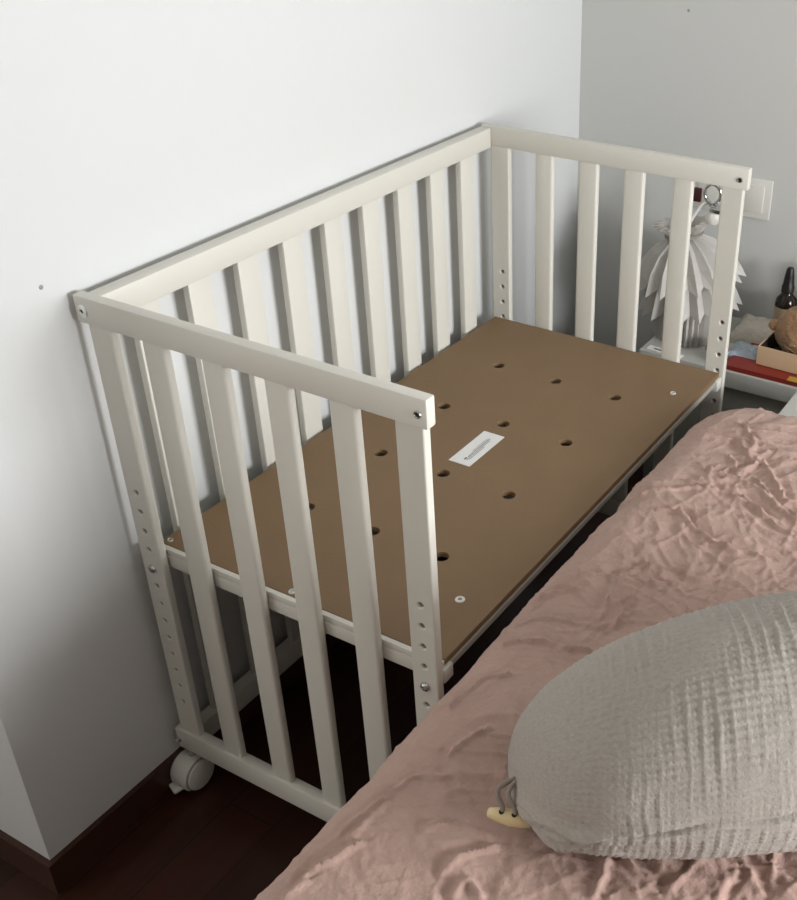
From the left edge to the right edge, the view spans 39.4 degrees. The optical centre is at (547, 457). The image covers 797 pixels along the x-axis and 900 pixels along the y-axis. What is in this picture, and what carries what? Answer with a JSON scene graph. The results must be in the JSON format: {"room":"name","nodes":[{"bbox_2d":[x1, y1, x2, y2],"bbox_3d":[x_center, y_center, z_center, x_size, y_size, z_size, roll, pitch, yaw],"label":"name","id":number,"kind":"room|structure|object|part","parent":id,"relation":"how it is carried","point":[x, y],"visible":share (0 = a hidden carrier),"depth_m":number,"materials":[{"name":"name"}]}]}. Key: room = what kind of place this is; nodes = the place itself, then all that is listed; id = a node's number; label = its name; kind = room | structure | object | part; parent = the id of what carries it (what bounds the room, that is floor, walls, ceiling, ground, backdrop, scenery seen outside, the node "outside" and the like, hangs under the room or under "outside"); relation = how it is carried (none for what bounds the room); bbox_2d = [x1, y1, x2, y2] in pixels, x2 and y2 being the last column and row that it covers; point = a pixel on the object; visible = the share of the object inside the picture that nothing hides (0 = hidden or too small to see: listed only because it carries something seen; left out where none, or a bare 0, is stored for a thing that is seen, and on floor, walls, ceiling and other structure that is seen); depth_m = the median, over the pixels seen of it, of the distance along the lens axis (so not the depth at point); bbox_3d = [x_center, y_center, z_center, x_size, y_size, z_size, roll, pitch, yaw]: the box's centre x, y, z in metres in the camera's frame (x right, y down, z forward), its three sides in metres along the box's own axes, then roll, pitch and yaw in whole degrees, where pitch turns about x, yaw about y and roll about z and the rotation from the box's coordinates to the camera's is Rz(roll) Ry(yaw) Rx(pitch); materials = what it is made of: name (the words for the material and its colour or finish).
{"room":"bedroom","nodes":[
{"label":"bedroom","id":0,"kind":"room"},
{"bbox_2d":[0,444,643,899],"bbox_3d":[-0.092,1.062,0.977,3.666,0.078,3.970,17,35,25],"label":"floor","id":1,"kind":"structure","parent":0,"point":[228,838],"depth_m":1.71,"materials":[{"name":"brown wood"}]},
{"bbox_2d":[73,123,751,821],"bbox_3d":[-0.131,0.024,1.774,0.528,0.841,0.986,17,35,25],"label":"crib","id":2,"kind":"object","parent":1,"relation":"on","point":[486,415],"visible":0.8,"depth_m":1.61,"materials":[{"name":"white paint"}]},
{"bbox_3d":[-0.545,0.130,1.514,0.039,0.691,0.013,17,35,25],"label":"post","id":3,"kind":"part","parent":2,"relation":"part of","materials":[{"name":"white paint"}]},
{"bbox_3d":[-0.562,0.462,1.728,0.012,0.023,0.012,17,35,25],"label":"stem","id":4,"kind":"part","parent":2,"relation":"part of","materials":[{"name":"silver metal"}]},
{"bbox_3d":[-0.346,-0.116,1.231,0.521,0.036,0.016,17,35,25],"label":"rail","id":5,"kind":"part","parent":2,"relation":"part of","materials":[{"name":"white paint"}]},
{"bbox_3d":[-0.352,0.500,1.610,0.515,0.041,0.018,17,35,25],"label":"rail","id":6,"kind":"part","parent":2,"relation":"part of","materials":[{"name":"white paint"}]},
{"bbox_3d":[-0.342,0.239,2.056,0.022,0.039,0.891,17,35,25],"label":"rail","id":7,"kind":"part","parent":2,"relation":"part of","materials":[{"name":"white paint"}]},
{"bbox_3d":[-0.334,-0.385,1.671,0.024,0.036,0.891,17,35,25],"label":"rail","id":8,"kind":"part","parent":2,"relation":"part of","materials":[{"name":"white paint"}]},
{"bbox_3d":[-0.334,0.197,1.438,0.491,0.022,0.020,17,35,25],"label":"frame","id":9,"kind":"part","parent":2,"relation":"part of","materials":[{"name":"white wood"}]},
{"bbox_3d":[-0.145,0.254,1.323,0.037,0.691,0.013,17,35,25],"label":"post","id":10,"kind":"part","parent":2,"relation":"part of","materials":[{"name":"white paint"}]},
{"bbox_3d":[-0.115,-0.014,1.754,0.477,0.009,0.878,17,35,25],"label":"board","id":11,"kind":"part","parent":2,"relation":"part of","materials":[{"name":"brown wood"}]},
{"bbox_3d":[-0.089,-0.278,2.184,0.038,0.691,0.013,17,35,25],"label":"post","id":12,"kind":"part","parent":2,"relation":"part of","materials":[{"name":"white paint"}]},
{"bbox_3d":[0.098,0.088,2.284,0.515,0.041,0.018,17,35,25],"label":"rail","id":13,"kind":"part","parent":2,"relation":"part of","materials":[{"name":"white paint"}]},
{"bbox_3d":[0.106,-0.526,1.902,0.517,0.036,0.016,17,35,25],"label":"rail","id":14,"kind":"part","parent":2,"relation":"part of","materials":[{"name":"white paint"}]},
{"bbox_3d":[0.097,-0.198,2.084,0.491,0.022,0.020,17,35,25],"label":"frame","id":15,"kind":"part","parent":2,"relation":"part of","materials":[{"name":"white wood"}]},
{"bbox_3d":[0.304,-0.157,1.995,0.038,0.691,0.013,17,35,25],"label":"post","id":16,"kind":"part","parent":2,"relation":"part of","materials":[{"name":"white paint"}]},
{"bbox_2d":[639,316,796,477],"bbox_3d":[0.505,-0.029,2.299,0.599,0.397,0.252,17,35,25],"label":"nightstand","id":17,"kind":"object","parent":1,"relation":"on","point":[741,390],"visible":0.15,"depth_m":2.18,"materials":[{"name":"grey wood"}]},
{"bbox_2d":[646,345,683,357],"bbox_3d":[0.236,-0.214,2.211,0.078,0.004,0.019,21,37,29],"label":"paper slip","id":18,"kind":"object","parent":17,"relation":"on","point":[651,348],"visible":0.54,"depth_m":2.22,"materials":[{"name":"white paper"}]},
{"bbox_2d":[638,184,746,347],"bbox_3d":[0.286,-0.400,2.204,0.229,0.325,0.234,17,35,25],"label":"lamp","id":19,"kind":"object","parent":17,"relation":"on","point":[702,247],"visible":0.58,"depth_m":2.17,"materials":[{"name":"white paper"}]},
{"bbox_3d":[0.296,-0.470,2.159,0.065,0.076,0.011,11,33,16],"label":"lamp cord","id":20,"kind":"part","parent":19,"relation":"part of","materials":[{"name":"white paper"}]},
{"bbox_2d":[705,211,718,224],"bbox_3d":[0.322,-0.470,2.138,0.032,0.028,0.031,17,35,25],"label":"socket","id":21,"kind":"object","parent":19,"relation":"attached to","point":[711,217],"depth_m":2.13,"materials":[{"name":"white plastic"}]},
{"bbox_3d":[0.507,-0.182,2.203,0.599,0.035,0.252,17,35,25],"label":"drawer","id":22,"kind":"part","parent":17,"relation":"part of","materials":[{"name":"grey wood"}]},
{"bbox_2d":[729,314,773,343],"bbox_3d":[0.432,-0.267,2.265,0.102,0.042,0.098,17,35,25],"label":"folded cloth","id":23,"kind":"object","parent":17,"relation":"on","point":[750,329],"visible":0.77,"depth_m":2.24,"materials":[{"name":"beige fabric"}]},
{"bbox_2d":[726,343,796,386],"bbox_3d":[0.487,-0.173,2.144,0.269,0.010,0.125,17,35,25],"label":"booklet","id":24,"kind":"object","parent":17,"relation":"on","point":[735,363],"visible":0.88,"depth_m":2.13,"materials":[{"name":"red paper"}]},
{"bbox_2d":[727,341,757,359],"bbox_3d":[0.399,-0.216,2.200,0.074,0.022,0.069,17,35,25],"label":"packet","id":25,"kind":"object","parent":24,"relation":"on","point":[740,348],"visible":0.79,"depth_m":2.19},
{"bbox_2d":[756,331,796,373],"bbox_3d":[0.522,-0.195,2.134,0.203,0.039,0.102,19,36,26],"label":"cardboard box","id":26,"kind":"object","parent":24,"relation":"on","point":[769,352],"visible":0.77,"depth_m":2.13,"materials":[{"name":"beige cardboard"}]},
{"bbox_2d":[768,306,796,354],"bbox_3d":[0.505,-0.242,2.122,0.161,0.122,0.083,17,35,25],"label":"plush toy","id":27,"kind":"object","parent":26,"relation":"in","point":[785,326],"visible":0.91,"depth_m":2.11,"materials":[{"name":"brown fabric"}]},
{"bbox_2d":[773,267,796,318],"bbox_3d":[0.485,-0.314,2.233,0.045,0.156,0.045,17,35,25],"label":"dropper bottle","id":28,"kind":"object","parent":17,"relation":"on","point":[786,299],"visible":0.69,"depth_m":2.21,"materials":[{"name":"brown glass"}]},
{"bbox_3d":[0.485,-0.293,2.246,0.044,0.106,0.044,17,35,25],"label":"glass","id":29,"kind":"part","parent":28,"relation":"part of","materials":[{"name":"black glass"}]},
{"bbox_2d":[779,392,796,416],"bbox_3d":[0.335,0.589,1.218,0.928,0.482,1.903,17,35,25],"label":"bed","id":30,"kind":"object","parent":1,"relation":"on","point":[790,409],"visible":0.02,"depth_m":1.86,"materials":[{"name":"white wood"}]},
{"bbox_2d":[254,407,796,899],"bbox_3d":[0.258,0.556,1.102,0.970,0.398,1.764,17,35,25],"label":"duvet","id":31,"kind":"object","parent":30,"relation":"on","point":[714,522],"visible":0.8,"depth_m":1.21,"materials":[{"name":"pink fabric"}]},
{"bbox_2d":[487,590,796,859],"bbox_3d":[0.272,0.243,1.068,0.669,0.206,0.272,-7,33,-12],"label":"pillow","id":32,"kind":"object","parent":31,"relation":"on","point":[674,738],"visible":1,"depth_m":0.97,"materials":[{"name":"grey fabric"}]},
{"bbox_3d":[-0.033,0.323,1.068,0.015,0.027,0.047,27,41,36],"label":"cord","id":33,"kind":"part","parent":32,"relation":"part of","materials":[{"name":"grey fabric"}]},
{"bbox_3d":[-0.027,0.324,1.066,0.016,0.027,0.043,17,35,25],"label":"cord","id":34,"kind":"part","parent":32,"relation":"part of","materials":[{"name":"grey fabric"}]},
{"bbox_2d":[0,0,689,859],"bbox_3d":[-0.590,-0.903,1.683,1.158,2.508,1.635,17,35,25],"label":"wall","id":35,"kind":"structure","parent":0,"point":[136,135],"depth_m":1.51,"materials":[{"name":"white paint"}]},
{"bbox_2d":[45,634,339,893],"bbox_3d":[-0.325,0.251,2.151,0.009,0.059,1.566,17,35,25],"label":"baseboard","id":36,"kind":"structure","parent":35,"relation":"attached to","point":[104,832],"depth_m":1.66,"materials":[{"name":"brown wood"}]},
{"bbox_2d":[574,0,796,399],"bbox_3d":[1.285,-0.795,1.548,2.746,2.508,0.078,17,35,25],"label":"wall","id":37,"kind":"structure","parent":0,"point":[716,80],"depth_m":2.22,"materials":[{"name":"grey paint"}]},
{"bbox_2d":[693,177,773,220],"bbox_3d":[0.374,-0.540,2.247,0.173,0.083,0.016,17,35,25],"label":"light switch","id":38,"kind":"object","parent":37,"relation":"attached to","point":[757,201],"visible":0.56,"depth_m":2.23,"materials":[{"name":"white plastic"}]},
{"bbox_3d":[-1.923,-0.112,0.378,0.117,2.508,2.335,17,35,25],"label":"wall","id":39,"kind":"structure","parent":0,"visible":0},
{"bbox_2d":[0,830,53,890],"bbox_3d":[-1.012,0.510,1.719,0.686,0.059,0.009,17,35,25],"label":"baseboard","id":40,"kind":"structure","parent":39,"relation":"attached to","point":[14,852],"depth_m":1.59,"materials":[{"name":"brown wood"}]}
]}

